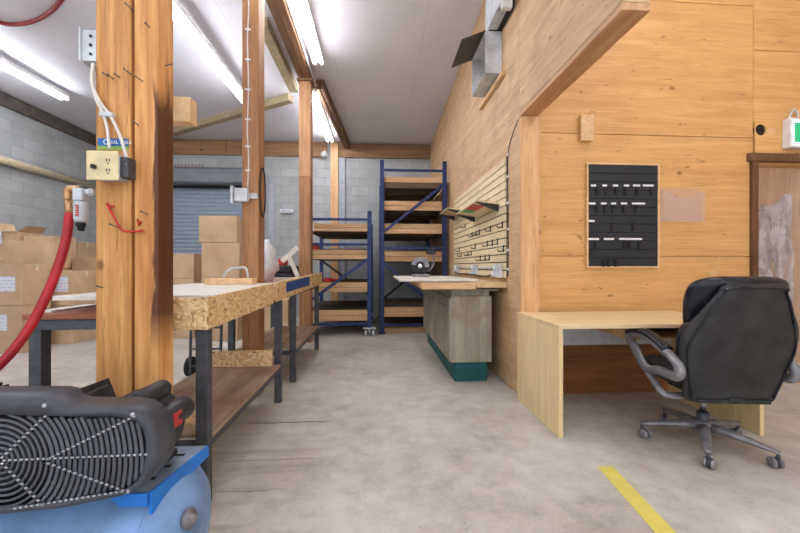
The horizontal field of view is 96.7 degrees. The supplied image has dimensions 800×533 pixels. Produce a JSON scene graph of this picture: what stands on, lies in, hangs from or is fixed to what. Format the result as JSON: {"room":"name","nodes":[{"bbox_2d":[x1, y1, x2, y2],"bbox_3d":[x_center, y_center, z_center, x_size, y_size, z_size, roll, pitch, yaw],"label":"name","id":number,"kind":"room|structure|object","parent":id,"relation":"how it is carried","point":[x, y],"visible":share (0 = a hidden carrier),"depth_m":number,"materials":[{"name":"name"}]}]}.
{"room":"woodworking shop","nodes":[
{"label":"woodworking shop","id":0,"kind":"room"},
{"bbox_2d":[0,105,95,261],"bbox_3d":[-6.402,-0.895,2.141,0.200,4.080,11.500,0,0,-4],"label":"wall","id":1,"kind":"structure","parent":0,"point":[27,198],"depth_m":6.47,"materials":[{"name":"brick"}]},
{"bbox_2d":[0,91,95,145],"bbox_3d":[-6.270,-2.740,2.120,0.060,0.210,11.440,0,0,-4],"label":"trim","id":2,"kind":"structure","parent":1,"relation":"attached to","point":[7,101],"depth_m":6.53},
{"bbox_2d":[0,156,95,188],"bbox_3d":[-6.463,-1.717,5.795,0.150,0.134,4.000,0,0,-4],"label":"pipe","id":3,"kind":"object","parent":1,"relation":"attached to","point":[22,166],"visible":0.81,"depth_m":6.44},
{"bbox_2d":[0,0,483,144],"bbox_3d":[-1.197,-3.221,2.628,10.850,0.768,11.800,0,0,-4],"label":"ceiling","id":4,"kind":"structure","parent":0,"point":[388,75],"depth_m":5.18,"materials":[{"name":"paint"}]},
{"bbox_2d":[0,0,64,26],"bbox_3d":[-4.222,-2.911,4.073,1.195,0.087,0.325,0,0,6],"label":"air line","id":5,"kind":"object","parent":4,"relation":"attached to","point":[58,3],"visible":1,"depth_m":4.17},
{"bbox_2d":[0,56,69,100],"bbox_3d":[-5.387,-2.802,4.587,0.138,0.186,2.450,0,0,-4],"label":"fluorescent light","id":6,"kind":"object","parent":4,"relation":"attached to","point":[5,64],"visible":1,"depth_m":5.22,"materials":[{"name":"white plastic"}]},
{"bbox_2d":[173,0,241,101],"bbox_3d":[-2.446,-2.839,4.662,0.138,0.339,2.420,0,0,-4],"label":"fluorescent light","id":7,"kind":"object","parent":4,"relation":"hanging from","point":[180,16],"visible":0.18,"depth_m":4.38,"materials":[{"name":"white plastic"}]},
{"bbox_2d":[173,93,293,135],"bbox_3d":[-3.662,-2.837,6.921,3.978,0.204,0.130,0,0,25],"label":"batten","id":8,"kind":"object","parent":4,"relation":"attached to","point":[285,99],"visible":0.56,"depth_m":6.66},
{"bbox_2d":[264,17,297,92],"bbox_3d":[-1.698,-2.924,5.047,0.130,0.182,1.522,0,0,-2],"label":"batten","id":9,"kind":"object","parent":4,"relation":"attached to","point":[270,39],"visible":0.76,"depth_m":4.91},
{"bbox_2d":[266,0,349,148],"bbox_3d":[-1.350,-2.828,5.749,0.380,0.285,4.744,0,0,0],"label":"ceiling beam","id":10,"kind":"structure","parent":4,"relation":"attached to","point":[281,11],"depth_m":4.75,"materials":[{"name":"brown wood"}]},
{"bbox_2d":[294,0,322,65],"bbox_3d":[-1.054,-2.947,3.750,0.138,0.316,2.380,0,0,-4],"label":"fluorescent light","id":11,"kind":"object","parent":4,"relation":"hanging from","point":[303,9],"visible":1,"depth_m":4.23,"materials":[{"name":"white plastic"}]},
{"bbox_2d":[313,87,332,141],"bbox_3d":[-1.466,-2.844,6.699,0.138,0.230,2.240,0,0,-4],"label":"fluorescent light","id":12,"kind":"object","parent":4,"relation":"attached to","point":[317,106],"visible":0.78,"depth_m":6.52,"materials":[{"name":"white plastic"}]},
{"bbox_2d":[173,143,429,315],"bbox_3d":[-3.087,-0.895,8.218,7.600,4.080,0.200,0,0,-4],"label":"wall","id":13,"kind":"structure","parent":0,"point":[362,175],"depth_m":8.21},
{"bbox_2d":[173,164,241,253],"bbox_3d":[-4.533,-0.532,7.824,2.907,3.355,0.400,0,0,-4],"label":"door","id":14,"kind":"structure","parent":13,"relation":"in","point":[210,195],"depth_m":7.96,"materials":[{"name":"grey metal"}]},
{"bbox_2d":[173,164,241,185],"bbox_3d":[-4.533,-2.002,7.824,2.907,0.415,0.400,0,0,-4],"label":"hood","id":15,"kind":"object","parent":14,"relation":"attached to","point":[182,176],"depth_m":7.67,"materials":[{"name":"metal"}]},
{"bbox_2d":[269,176,273,246],"bbox_3d":[-2.933,-0.455,8.113,0.120,3.200,0.030,0,0,-4],"label":"trim","id":16,"kind":"structure","parent":13,"relation":"attached to","point":[271,178],"depth_m":8.10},
{"bbox_2d":[280,209,293,213],"bbox_3d":[-2.585,-1.257,8.107,0.300,0.100,0.094,0,0,-4],"label":"emergency light","id":17,"kind":"object","parent":13,"relation":"attached to","point":[282,211],"visible":1,"depth_m":8.07,"materials":[{"name":"white plastic"}]},
{"bbox_2d":[173,139,430,159],"bbox_3d":[-2.979,-2.678,8.100,7.400,0.325,0.050,0,0,-4],"label":"trim","id":18,"kind":"structure","parent":13,"relation":"attached to","point":[180,147],"depth_m":8.12,"materials":[{"name":"brown wood"}]},
{"bbox_2d":[320,151,327,157],"bbox_3d":[-1.735,-2.557,8.102,0.160,0.160,0.104,0,0,-4],"label":"smoke detector","id":19,"kind":"object","parent":13,"relation":"attached to","point":[323,154],"visible":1,"depth_m":8.06,"materials":[{"name":"white plastic"}]},
{"bbox_2d":[331,143,337,300],"bbox_3d":[-1.496,-0.835,8.129,0.170,3.960,0.058,0,0,-4],"label":"trim","id":20,"kind":"structure","parent":13,"relation":"attached to","point":[334,146],"depth_m":8.10,"materials":[{"name":"brown wood"}]},
{"bbox_2d":[338,157,344,300],"bbox_3d":[-1.367,-0.680,8.199,0.200,3.650,0.060,0,0,-4],"label":"trim","id":21,"kind":"structure","parent":13,"relation":"attached to","point":[341,161],"depth_m":8.17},
{"bbox_2d":[0,316,799,532],"bbox_3d":[-1.197,1.195,2.628,10.850,0.100,11.800,0,0,-4],"label":"floor","id":22,"kind":"structure","parent":0,"point":[372,434],"depth_m":2.14,"materials":[{"name":"concrete"}]},
{"bbox_2d":[0,302,50,352],"bbox_3d":[-5.315,0.829,4.876,0.639,0.631,0.422,0,0,-4],"label":"cardboard box","id":23,"kind":"object","parent":22,"relation":"on","point":[11,322],"visible":0.48,"depth_m":4.68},
{"bbox_2d":[0,264,50,304],"bbox_3d":[-5.315,0.236,4.876,0.639,0.549,0.422,0,0,-4],"label":"cardboard box","id":24,"kind":"object","parent":23,"relation":"on","point":[20,284],"visible":0.98,"depth_m":4.69,"materials":[{"name":"cardboard"}]},
{"bbox_2d":[24,236,75,261],"bbox_3d":[-5.945,-0.295,6.054,0.457,0.424,0.450,0,0,-4],"label":"cardboard box","id":25,"kind":"object","parent":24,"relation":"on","point":[50,238],"visible":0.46,"depth_m":5.89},
{"bbox_2d":[51,302,95,343],"bbox_3d":[-5.134,0.859,5.480,0.584,0.569,0.500,0,0,-4],"label":"cardboard box","id":26,"kind":"object","parent":22,"relation":"on","point":[57,336],"visible":0.32,"depth_m":5.25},
{"bbox_2d":[51,270,95,304],"bbox_3d":[-5.134,0.316,5.479,0.584,0.513,0.502,0,0,-4],"label":"cardboard box","id":27,"kind":"object","parent":26,"relation":"on","point":[70,281],"visible":0.48,"depth_m":5.29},
{"bbox_2d":[0,378,210,532],"bbox_3d":[-1.365,0.743,1.140,1.423,0.805,0.464,0,0,-4],"label":"air compressor","id":28,"kind":"object","parent":22,"relation":"on","point":[87,459],"visible":1,"depth_m":0.99,"materials":[{"name":"blue paint"}]},
{"bbox_2d":[96,0,172,396],"bbox_3d":[-1.123,-1.005,1.520,0.281,4.300,0.150,0,0,-4],"label":"timber post","id":29,"kind":"object","parent":22,"relation":"on","point":[134,38],"visible":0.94,"depth_m":1.48,"materials":[{"name":"brown wood"}]},
{"bbox_2d":[63,185,95,230],"bbox_3d":[-1.365,-0.249,1.514,0.128,0.195,0.053,0,0,-4],"label":"filter","id":30,"kind":"object","parent":29,"relation":"attached to","point":[80,196],"visible":1,"depth_m":1.50,"materials":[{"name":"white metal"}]},
{"bbox_2d":[0,199,73,370],"bbox_3d":[-1.476,0.109,1.366,0.124,0.799,0.345,0,0,42],"label":"air hose","id":31,"kind":"object","parent":30,"relation":"hanging from","point":[44,299],"visible":0.98,"depth_m":1.42,"materials":[{"name":"red rubber"}]},
{"bbox_2d":[73,201,88,222],"bbox_3d":[-1.359,-0.232,1.514,0.051,0.090,0.053,0,0,-4],"label":"bowl","id":32,"kind":"object","parent":30,"relation":"on","point":[80,208],"depth_m":1.50,"materials":[{"name":"plastic"}]},
{"bbox_2d":[79,27,95,71],"bbox_3d":[-1.296,-0.917,1.527,0.062,0.139,0.125,0,0,-4],"label":"junction box","id":33,"kind":"object","parent":29,"relation":"attached to","point":[87,38],"visible":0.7,"depth_m":1.48,"materials":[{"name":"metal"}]},
{"bbox_2d":[90,63,127,156],"bbox_3d":[-1.184,-0.620,1.458,0.176,0.425,0.038,0,0,5],"label":"power cable","id":34,"kind":"object","parent":29,"relation":"attached to","point":[105,114],"visible":1,"depth_m":1.45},
{"bbox_2d":[86,150,135,181],"bbox_3d":[-1.169,-0.401,1.433,0.147,0.116,0.087,0,0,-4],"label":"outlet box","id":35,"kind":"object","parent":29,"relation":"attached to","point":[105,166],"visible":1,"depth_m":1.41,"materials":[{"name":"beige plastic"}]},
{"bbox_2d":[98,138,130,149],"bbox_3d":[-1.183,-0.507,1.473,0.133,0.047,0.006,0,0,-4],"label":"sticker","id":36,"kind":"object","parent":29,"relation":"attached to","point":[102,142],"visible":0.84,"depth_m":1.47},
{"bbox_2d":[106,203,142,232],"bbox_3d":[-1.141,-0.202,1.466,0.153,0.126,0.033,0,0,-4],"label":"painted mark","id":37,"kind":"object","parent":29,"relation":"attached to","point":[107,204],"visible":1,"depth_m":1.46,"materials":[{"name":"red paint"}]},
{"bbox_2d":[173,96,196,126],"bbox_3d":[-1.017,-0.711,1.635,0.130,0.113,0.065,0,0,-4],"label":"wood block","id":38,"kind":"object","parent":29,"relation":"attached to","point":[184,108],"visible":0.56,"depth_m":1.61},
{"bbox_2d":[22,300,281,500],"bbox_3d":[-1.369,0.682,2.344,0.819,0.925,1.385,0,0,-4],"label":"workbench","id":39,"kind":"object","parent":22,"relation":"on","point":[219,395],"visible":0.43,"depth_m":1.72,"materials":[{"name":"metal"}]},
{"bbox_2d":[44,304,95,312],"bbox_3d":[-1.708,0.215,1.844,0.070,0.010,0.300,0,0,-4],"label":"paper offcut","id":40,"kind":"object","parent":39,"relation":"on","point":[83,305],"visible":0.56,"depth_m":1.82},
{"bbox_2d":[53,283,274,300],"bbox_3d":[-1.332,0.175,2.369,0.737,0.068,1.300,0,0,-4],"label":"sheet","id":41,"kind":"object","parent":39,"relation":"on","point":[193,289],"visible":0.39,"depth_m":2.09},
{"bbox_2d":[205,278,256,284],"bbox_3d":[-1.347,0.118,2.839,0.360,0.046,0.120,0,0,-4],"label":"timber offcut","id":42,"kind":"object","parent":41,"relation":"on","point":[210,281],"visible":0.99,"depth_m":2.78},
{"bbox_2d":[222,266,248,277],"bbox_3d":[-1.369,0.067,2.948,0.239,0.139,0.018,0,0,-4],"label":"handle","id":43,"kind":"object","parent":42,"relation":"attached to","point":[241,267],"visible":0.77,"depth_m":2.94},
{"bbox_2d":[185,411,195,424],"bbox_3d":[-1.239,0.806,1.884,0.370,0.026,0.120,0,0,-4],"label":"board","id":44,"kind":"object","parent":39,"relation":"on","point":[191,420],"visible":0.02,"depth_m":1.84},
{"bbox_2d":[173,364,280,437],"bbox_3d":[-1.258,0.830,2.344,0.598,0.020,1.236,0,0,-4],"label":"shelf","id":45,"kind":"object","parent":39,"relation":"attached to","point":[233,388],"depth_m":2.37,"materials":[{"name":"wood"}]},
{"bbox_2d":[212,350,272,366],"bbox_3d":[-1.311,0.754,2.912,0.520,0.129,0.020,0,0,-4],"label":"board","id":46,"kind":"object","parent":39,"relation":"on","point":[245,358],"visible":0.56,"depth_m":2.90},
{"bbox_2d":[173,278,201,337],"bbox_3d":[-3.579,0.668,5.931,0.525,0.951,0.500,0,0,-4],"label":"cardboard box","id":47,"kind":"object","parent":22,"relation":"on","point":[176,281],"visible":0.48,"depth_m":5.69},
{"bbox_2d":[173,254,201,277],"bbox_3d":[-3.579,-0.008,5.931,0.525,0.398,0.500,0,0,-4],"label":"cardboard box","id":48,"kind":"object","parent":47,"relation":"on","point":[184,265],"visible":0.58,"depth_m":5.69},
{"bbox_2d":[183,324,222,376],"bbox_3d":[-1.990,0.754,3.649,0.440,0.782,0.380,0,0,-4],"label":"hand truck","id":49,"kind":"object","parent":22,"relation":"on","point":[189,368],"visible":0.34,"depth_m":3.64,"materials":[{"name":"paint"}]},
{"bbox_2d":[212,316,241,340],"bbox_3d":[-2.791,0.710,5.732,0.565,0.868,0.600,0,0,-4],"label":"cardboard box","id":50,"kind":"object","parent":22,"relation":"on","point":[215,331],"visible":0.15,"depth_m":5.44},
{"bbox_2d":[202,243,241,282],"bbox_3d":[-2.761,-0.046,5.734,0.565,0.640,0.600,0,0,-4],"label":"cardboard box","id":51,"kind":"object","parent":50,"relation":"on","point":[217,258],"visible":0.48,"depth_m":5.43,"materials":[{"name":"cardboard"}]},
{"bbox_2d":[199,215,241,242],"bbox_3d":[-2.803,-0.573,5.731,0.565,0.410,0.600,0,0,-4],"label":"cardboard box","id":52,"kind":"object","parent":51,"relation":"on","point":[212,229],"visible":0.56,"depth_m":5.43,"materials":[{"name":"cardboard"}]},
{"bbox_2d":[242,0,263,396],"bbox_3d":[-1.320,-0.964,3.207,0.141,4.218,0.170,0,0,-4],"label":"timber post","id":53,"kind":"object","parent":22,"relation":"on","point":[252,220],"visible":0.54,"depth_m":3.12,"materials":[{"name":"brown wood"}]},
{"bbox_2d":[230,186,257,203],"bbox_3d":[-1.350,-0.618,3.079,0.208,0.148,0.080,0,0,-4],"label":"junction box","id":54,"kind":"object","parent":53,"relation":"attached to","point":[236,194],"visible":1,"depth_m":3.05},
{"bbox_2d":[245,0,250,187],"bbox_3d":[-1.332,-1.603,3.115,0.044,1.822,0.012,0,0,-4],"label":"wire","id":55,"kind":"object","parent":53,"relation":"attached to","point":[247,28],"visible":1,"depth_m":3.11,"materials":[{"name":"white plastic"}]},
{"bbox_2d":[259,167,265,216],"bbox_3d":[-1.242,-0.670,3.216,0.012,0.452,0.162,0,0,-4],"label":"loop","id":56,"kind":"object","parent":53,"relation":"hanging from","point":[262,167],"visible":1,"depth_m":3.18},
{"bbox_2d":[228,285,318,382],"bbox_3d":[-1.413,0.677,4.223,0.665,0.935,1.490,0,0,-4],"label":"workbench","id":57,"kind":"object","parent":22,"relation":"on","point":[294,337],"visible":0.49,"depth_m":3.70,"materials":[{"name":"metal"}]},
{"bbox_2d":[173,273,321,329],"bbox_3d":[-1.232,0.191,3.364,0.456,0.208,3.448,0,0,-4],"label":"skirt","id":58,"kind":"object","parent":57,"relation":"attached to","point":[189,313],"visible":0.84,"depth_m":1.91,"materials":[{"name":"wood"}]},
{"bbox_2d":[264,239,278,282],"bbox_3d":[-1.473,-0.044,3.907,0.273,0.505,0.435,0,0,-4],"label":"plastic sack","id":59,"kind":"object","parent":57,"relation":"on","point":[271,264],"visible":0.56,"depth_m":3.82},
{"bbox_2d":[236,326,317,350],"bbox_3d":[-1.373,0.825,4.203,0.588,0.020,1.331,0,0,-4],"label":"shelf","id":60,"kind":"object","parent":57,"relation":"attached to","point":[303,333],"depth_m":4.14,"materials":[{"name":"wood"}]},
{"bbox_2d":[273,277,297,282],"bbox_3d":[-1.319,0.171,4.274,0.401,0.076,0.140,0,0,-4],"label":"timber offcut","id":61,"kind":"object","parent":57,"relation":"on","point":[276,279],"visible":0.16,"depth_m":4.20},
{"bbox_2d":[274,266,299,276],"bbox_3d":[-1.564,0.099,4.626,0.430,0.218,0.465,0,0,-4],"label":"case","id":62,"kind":"object","parent":57,"relation":"on","point":[284,271],"visible":0.33,"depth_m":4.44,"materials":[{"name":"plastic"}]},
{"bbox_2d":[278,259,287,265],"bbox_3d":[-1.616,-0.056,4.655,0.250,0.089,0.200,0,0,-4],"label":"tool case","id":63,"kind":"object","parent":62,"relation":"on","point":[281,263],"visible":0.27,"depth_m":4.56,"materials":[{"name":"red paint"}]},
{"bbox_2d":[287,256,299,276],"bbox_3d":[-1.307,0.004,4.365,0.153,0.272,0.020,0,0,-4],"label":"stick","id":64,"kind":"object","parent":57,"relation":"on","point":[289,258],"visible":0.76,"depth_m":4.36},
{"bbox_2d":[280,246,299,262],"bbox_3d":[-1.355,-0.148,4.382,0.232,0.216,0.030,0,0,-4],"label":"stick","id":65,"kind":"object","parent":64,"relation":"on","point":[295,249],"visible":1,"depth_m":4.37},
{"bbox_2d":[264,297,288,331],"bbox_3d":[-1.971,0.831,5.790,0.401,0.626,0.450,0,0,-4],"label":"cardboard box","id":66,"kind":"object","parent":22,"relation":"on","point":[285,302],"visible":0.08,"depth_m":5.57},
{"bbox_2d":[297,78,314,342],"bbox_3d":[-1.436,-0.838,5.434,0.230,3.965,0.250,0,0,-4],"label":"timber post","id":67,"kind":"object","parent":22,"relation":"on","point":[306,85],"visible":0.93,"depth_m":5.34,"materials":[{"name":"brown wood"}]},
{"bbox_2d":[313,211,375,335],"bbox_3d":[-1.094,0.115,6.733,1.268,2.059,1.980,0,0,-4],"label":"storage rack","id":68,"kind":"object","parent":22,"relation":"on","point":[361,310],"visible":0.83,"depth_m":5.88,"materials":[{"name":"blue metal"}]},
{"bbox_2d":[323,278,336,281],"bbox_3d":[-1.181,0.228,6.061,0.232,0.070,0.150,0,0,-4],"label":"tool","id":69,"kind":"object","parent":68,"relation":"on","point":[324,279],"visible":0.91,"depth_m":5.99,"materials":[{"name":"red paint"}]},
{"bbox_2d":[378,160,446,333],"bbox_3d":[0.168,-0.333,7.076,1.208,2.957,2.060,0,0,-4],"label":"storage rack","id":70,"kind":"object","parent":22,"relation":"on","point":[406,200],"visible":0.84,"depth_m":6.15,"materials":[{"name":"blue metal"}]},
{"bbox_2d":[423,289,491,380],"bbox_3d":[0.628,0.693,4.505,0.434,0.905,1.990,0,0,-4],"label":"base cabinet","id":71,"kind":"object","parent":22,"relation":"on","point":[457,324],"visible":0.87,"depth_m":3.52,"materials":[{"name":"paint"}]},
{"bbox_2d":[409,276,506,290],"bbox_3d":[0.548,0.196,4.490,0.814,0.087,2.210,0,0,-4],"label":"countertop","id":72,"kind":"structure","parent":71,"relation":"on","point":[481,285],"depth_m":3.41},
{"bbox_2d":[393,276,478,281],"bbox_3d":[0.352,0.141,4.282,0.805,0.020,1.400,0,0,-4],"label":"plywood sheet","id":73,"kind":"object","parent":72,"relation":"on","point":[399,278],"visible":0.97,"depth_m":3.88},
{"bbox_2d":[411,250,435,276],"bbox_3d":[0.299,-0.042,4.606,0.318,0.345,0.295,0,0,-4],"label":"saw","id":74,"kind":"object","parent":73,"relation":"on","point":[420,265],"visible":0.99,"depth_m":4.54,"materials":[{"name":"silver metal"}]},
{"bbox_2d":[597,466,675,532],"bbox_3d":[1.142,1.144,1.536,0.089,0.002,1.005,0,0,3],"label":"tape","id":75,"kind":"object","parent":22,"relation":"on","point":[651,517],"visible":1,"depth_m":1.73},
{"bbox_2d":[517,311,763,437],"bbox_3d":[1.739,0.769,2.740,1.402,0.752,0.764,0,0,-4],"label":"desk","id":76,"kind":"object","parent":22,"relation":"on","point":[542,336],"visible":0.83,"depth_m":2.65,"materials":[{"name":"brown wood"}]},
{"bbox_2d":[594,328,678,339],"bbox_3d":[1.931,0.472,2.791,0.620,0.102,0.480,0,0,-4],"label":"drawer","id":77,"kind":"object","parent":76,"relation":"on","point":[665,333],"depth_m":2.71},
{"bbox_2d":[624,276,799,469],"bbox_3d":[1.941,0.600,2.269,0.698,1.090,0.736,0,0,3],"label":"office chair","id":78,"kind":"object","parent":22,"relation":"on","point":[737,339],"visible":1,"depth_m":2.01,"materials":[{"name":"black leather"}]},
{"bbox_2d":[675,320,690,356],"bbox_3d":[1.931,0.525,2.099,0.549,0.440,0.178,0,0,3],"label":"cushion","id":79,"kind":"object","parent":78,"relation":"on","point":[686,323],"depth_m":2.08,"materials":[{"name":"black leather"}]},
{"bbox_3d":[-5.649,0.858,5.422,0.344,0.573,0.450,0,0,-4],"label":"cardboard box","id":80,"kind":"object","parent":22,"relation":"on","visible":0},
{"bbox_3d":[-5.649,0.292,5.422,0.344,0.554,0.450,0,0,-4],"label":"cardboard box","id":81,"kind":"object","parent":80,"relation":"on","visible":0},
{"bbox_2d":[3,240,70,266],"bbox_3d":[-5.542,-0.187,5.444,0.646,0.400,0.380,0,0,-4],"label":"cardboard box","id":82,"kind":"object","parent":81,"relation":"on","point":[14,251],"visible":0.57,"depth_m":5.26,"materials":[{"name":"cardboard"}]},
{"bbox_3d":[-5.945,0.843,6.054,0.457,0.602,0.450,0,0,-4],"label":"cardboard box","id":83,"kind":"object","parent":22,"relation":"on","visible":0},
{"bbox_2d":[51,262,71,269],"bbox_3d":[-5.945,0.230,6.054,0.457,0.621,0.450,0,0,-4],"label":"cardboard box","id":84,"kind":"object","parent":83,"relation":"on","point":[64,268],"visible":0.02,"depth_m":6.14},
{"bbox_3d":[-6.375,0.839,5.976,0.311,0.610,0.450,0,0,-4],"label":"cardboard box","id":85,"kind":"object","parent":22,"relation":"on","visible":0},
{"bbox_3d":[-6.375,0.226,5.976,0.311,0.612,0.450,0,0,-4],"label":"cardboard box","id":86,"kind":"object","parent":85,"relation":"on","visible":0},
{"bbox_2d":[0,232,42,261],"bbox_3d":[-6.375,-0.323,5.976,0.311,0.483,0.450,0,0,-4],"label":"cardboard box","id":87,"kind":"object","parent":86,"relation":"on","point":[5,235],"visible":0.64,"depth_m":5.76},
{"bbox_2d":[0,223,46,243],"bbox_3d":[-6.314,-0.536,5.947,0.407,0.340,0.475,0,0,-4],"label":"flap","id":88,"kind":"object","parent":87,"relation":"on","point":[3,227],"visible":1,"depth_m":5.83,"materials":[{"name":"cardboard"}]},
{"bbox_3d":[-6.102,0.875,6.730,0.349,0.538,0.420,0,0,-4],"label":"cardboard box","id":89,"kind":"object","parent":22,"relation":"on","visible":0},
{"bbox_3d":[-6.102,0.312,6.730,0.349,0.585,0.420,0,0,-4],"label":"cardboard box","id":90,"kind":"object","parent":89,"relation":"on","visible":0},
{"bbox_2d":[76,242,95,257],"bbox_3d":[-6.102,-0.220,6.729,0.349,0.475,0.422,0,0,-4],"label":"cardboard box","id":91,"kind":"object","parent":90,"relation":"on","point":[83,249],"visible":0.44,"depth_m":6.70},
{"bbox_3d":[-5.314,0.857,6.330,0.655,0.575,0.420,0,0,-4],"label":"cardboard box","id":92,"kind":"object","parent":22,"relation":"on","visible":0},
{"bbox_2d":[72,258,95,269],"bbox_3d":[-5.314,0.207,6.330,0.655,0.721,0.420,0,0,-4],"label":"cardboard box","id":93,"kind":"object","parent":92,"relation":"on","point":[77,263],"visible":0.23,"depth_m":6.11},
{"bbox_2d":[430,0,649,393],"bbox_3d":[0.998,-1.130,5.095,0.150,4.550,6.560,0,0,-4],"label":"wall partition","id":94,"kind":"structure","parent":0,"point":[539,37],"depth_m":3.39,"materials":[{"name":"beige wood"}]},
{"bbox_2d":[451,30,501,96],"bbox_3d":[0.801,-2.148,3.805,0.409,0.427,0.510,0,0,-4],"label":"duct","id":95,"kind":"object","parent":94,"relation":"attached to","point":[484,48],"visible":0.88,"depth_m":3.70,"materials":[{"name":"grey metal"}]},
{"bbox_2d":[485,0,514,30],"bbox_3d":[0.958,-2.525,3.385,0.149,0.460,0.488,0,0,-4],"label":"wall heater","id":96,"kind":"object","parent":95,"relation":"attached to","point":[497,12],"visible":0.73,"depth_m":3.39,"materials":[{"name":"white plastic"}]},
{"bbox_2d":[454,157,506,277],"bbox_3d":[0.913,-0.470,4.548,0.088,1.170,2.280,0,0,-4],"label":"wall panel","id":97,"kind":"object","parent":94,"relation":"attached to","point":[482,242],"visible":0.94,"depth_m":3.99,"materials":[{"name":"wood"}]},
{"bbox_2d":[440,207,461,220],"bbox_3d":[0.764,-0.781,5.340,0.235,0.112,0.600,0,0,-4],"label":"shelf","id":98,"kind":"object","parent":97,"relation":"attached to","point":[450,213],"visible":0.81,"depth_m":5.40,"materials":[{"name":"wood"}]},
{"bbox_2d":[453,265,459,273],"bbox_3d":[0.836,0.045,5.310,0.094,0.130,0.120,0,0,-4],"label":"outlet box","id":99,"kind":"object","parent":97,"relation":"attached to","point":[456,267],"visible":0.87,"depth_m":5.25,"materials":[{"name":"white plastic"}]},
{"bbox_2d":[469,265,477,275],"bbox_3d":[0.897,0.045,4.361,0.094,0.130,0.120,0,0,-4],"label":"outlet box","id":100,"kind":"object","parent":97,"relation":"attached to","point":[474,270],"visible":0.89,"depth_m":4.30,"materials":[{"name":"white plastic"}]},
{"bbox_2d":[454,271,490,276],"bbox_3d":[0.859,0.090,4.394,0.037,0.046,1.694,0,0,-4],"label":"cable","id":101,"kind":"object","parent":100,"relation":"hanging from","point":[454,271],"visible":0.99,"depth_m":4.18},
{"bbox_2d":[459,267,492,268],"bbox_3d":[0.930,0.015,4.423,0.018,0.018,1.660,0,0,-4],"label":"conduit","id":102,"kind":"object","parent":97,"relation":"attached to","point":[459,267],"visible":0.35,"depth_m":4.09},
{"bbox_2d":[456,200,498,221],"bbox_3d":[0.850,-0.611,4.023,0.235,0.112,0.920,0,0,-4],"label":"shelf","id":103,"kind":"object","parent":97,"relation":"attached to","point":[477,207],"visible":1,"depth_m":3.92,"materials":[{"name":"wood"}]},
{"bbox_2d":[491,264,501,277],"bbox_3d":[0.951,0.045,3.532,0.094,0.130,0.120,0,0,-4],"label":"outlet box","id":104,"kind":"object","parent":97,"relation":"attached to","point":[497,268],"visible":1,"depth_m":3.48,"materials":[{"name":"white plastic"}]},
{"bbox_2d":[479,71,504,109],"bbox_3d":[0.982,-1.889,3.861,0.039,0.043,0.780,0,0,-4],"label":"batten","id":105,"kind":"object","parent":94,"relation":"attached to","point":[501,75],"visible":1,"depth_m":3.77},
{"bbox_2d":[507,120,517,275],"bbox_3d":[1.034,-0.602,3.270,0.014,1.394,0.257,0,0,-4],"label":"cable","id":106,"kind":"object","parent":94,"relation":"attached to","point":[517,120],"visible":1,"depth_m":3.37,"materials":[{"name":"plastic"}]},
{"bbox_2d":[520,116,537,311],"bbox_3d":[1.125,-0.081,3.104,0.151,2.452,0.040,0,0,-4],"label":"trim","id":107,"kind":"structure","parent":94,"relation":"attached to","point":[528,124],"depth_m":3.08,"materials":[{"name":"brown wood"}]},
{"bbox_2d":[538,114,540,311],"bbox_3d":[1.217,-0.155,3.139,0.035,2.600,0.047,0,0,-4],"label":"trim","id":108,"kind":"structure","parent":94,"relation":"attached to","point":[539,116],"depth_m":3.12,"materials":[{"name":"brown wood"}]},
{"bbox_2d":[519,2,650,116],"bbox_3d":[1.166,-1.329,2.471,0.154,0.039,1.311,0,0,-4],"label":"trim","id":109,"kind":"structure","parent":94,"relation":"attached to","point":[626,15],"depth_m":2.18,"materials":[{"name":"brown wood"}]},
{"bbox_2d":[541,0,799,393],"bbox_3d":[2.542,-1.155,3.309,2.700,4.600,0.124,0,0,-4],"label":"wall","id":110,"kind":"structure","parent":0,"point":[684,90],"depth_m":3.25,"materials":[{"name":"orange wood"}]},
{"bbox_2d":[579,115,593,141],"bbox_3d":[1.661,-1.232,3.173,0.115,0.228,0.042,0,0,-4],"label":"wood block","id":111,"kind":"object","parent":110,"relation":"attached to","point":[586,122],"visible":1,"depth_m":3.15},
{"bbox_2d":[585,162,659,267],"bbox_3d":[2.007,-0.457,3.196,0.685,0.942,0.039,0,0,-4],"label":"board","id":112,"kind":"object","parent":110,"relation":"attached to","point":[622,200],"visible":1,"depth_m":3.20,"materials":[{"name":"plastic"}]},
{"bbox_2d":[747,161,758,275],"bbox_3d":[3.265,0.087,3.353,0.060,2.115,0.170,0,0,-4],"label":"trim","id":113,"kind":"structure","parent":110,"relation":"attached to","point":[753,256],"depth_m":3.27,"materials":[{"name":"wood"}]},
{"bbox_2d":[746,153,799,162],"bbox_3d":[3.547,-1.008,3.369,0.685,0.074,0.175,0,0,-4],"label":"trim","id":114,"kind":"structure","parent":110,"relation":"attached to","point":[761,157],"depth_m":3.28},
{"bbox_2d":[753,121,799,153],"bbox_3d":[3.527,-1.196,3.316,0.492,0.298,0.026,0,0,-4],"label":"wood panel","id":115,"kind":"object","parent":110,"relation":"attached to","point":[767,134],"depth_m":3.30,"materials":[{"name":"orange wood"}]},
{"bbox_2d":[782,108,799,149],"bbox_3d":[3.760,-1.272,3.279,0.420,0.372,0.075,0,0,-4],"label":"exit sign","id":116,"kind":"object","parent":110,"relation":"attached to","point":[790,126],"visible":1,"depth_m":3.24,"materials":[{"name":"white plastic"}]},
{"bbox_2d":[759,168,799,383],"bbox_3d":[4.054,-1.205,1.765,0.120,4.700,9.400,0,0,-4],"label":"door","id":117,"kind":"structure","parent":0,"point":[773,182],"depth_m":3.56,"materials":[{"name":"brown wood"}]},
{"bbox_2d":[759,194,793,295],"bbox_3d":[3.839,0.089,3.766,0.041,1.627,0.540,0,0,-4],"label":"plastic film","id":118,"kind":"object","parent":117,"relation":"hanging from","point":[781,210],"visible":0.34,"depth_m":3.64,"materials":[{"name":"white"}]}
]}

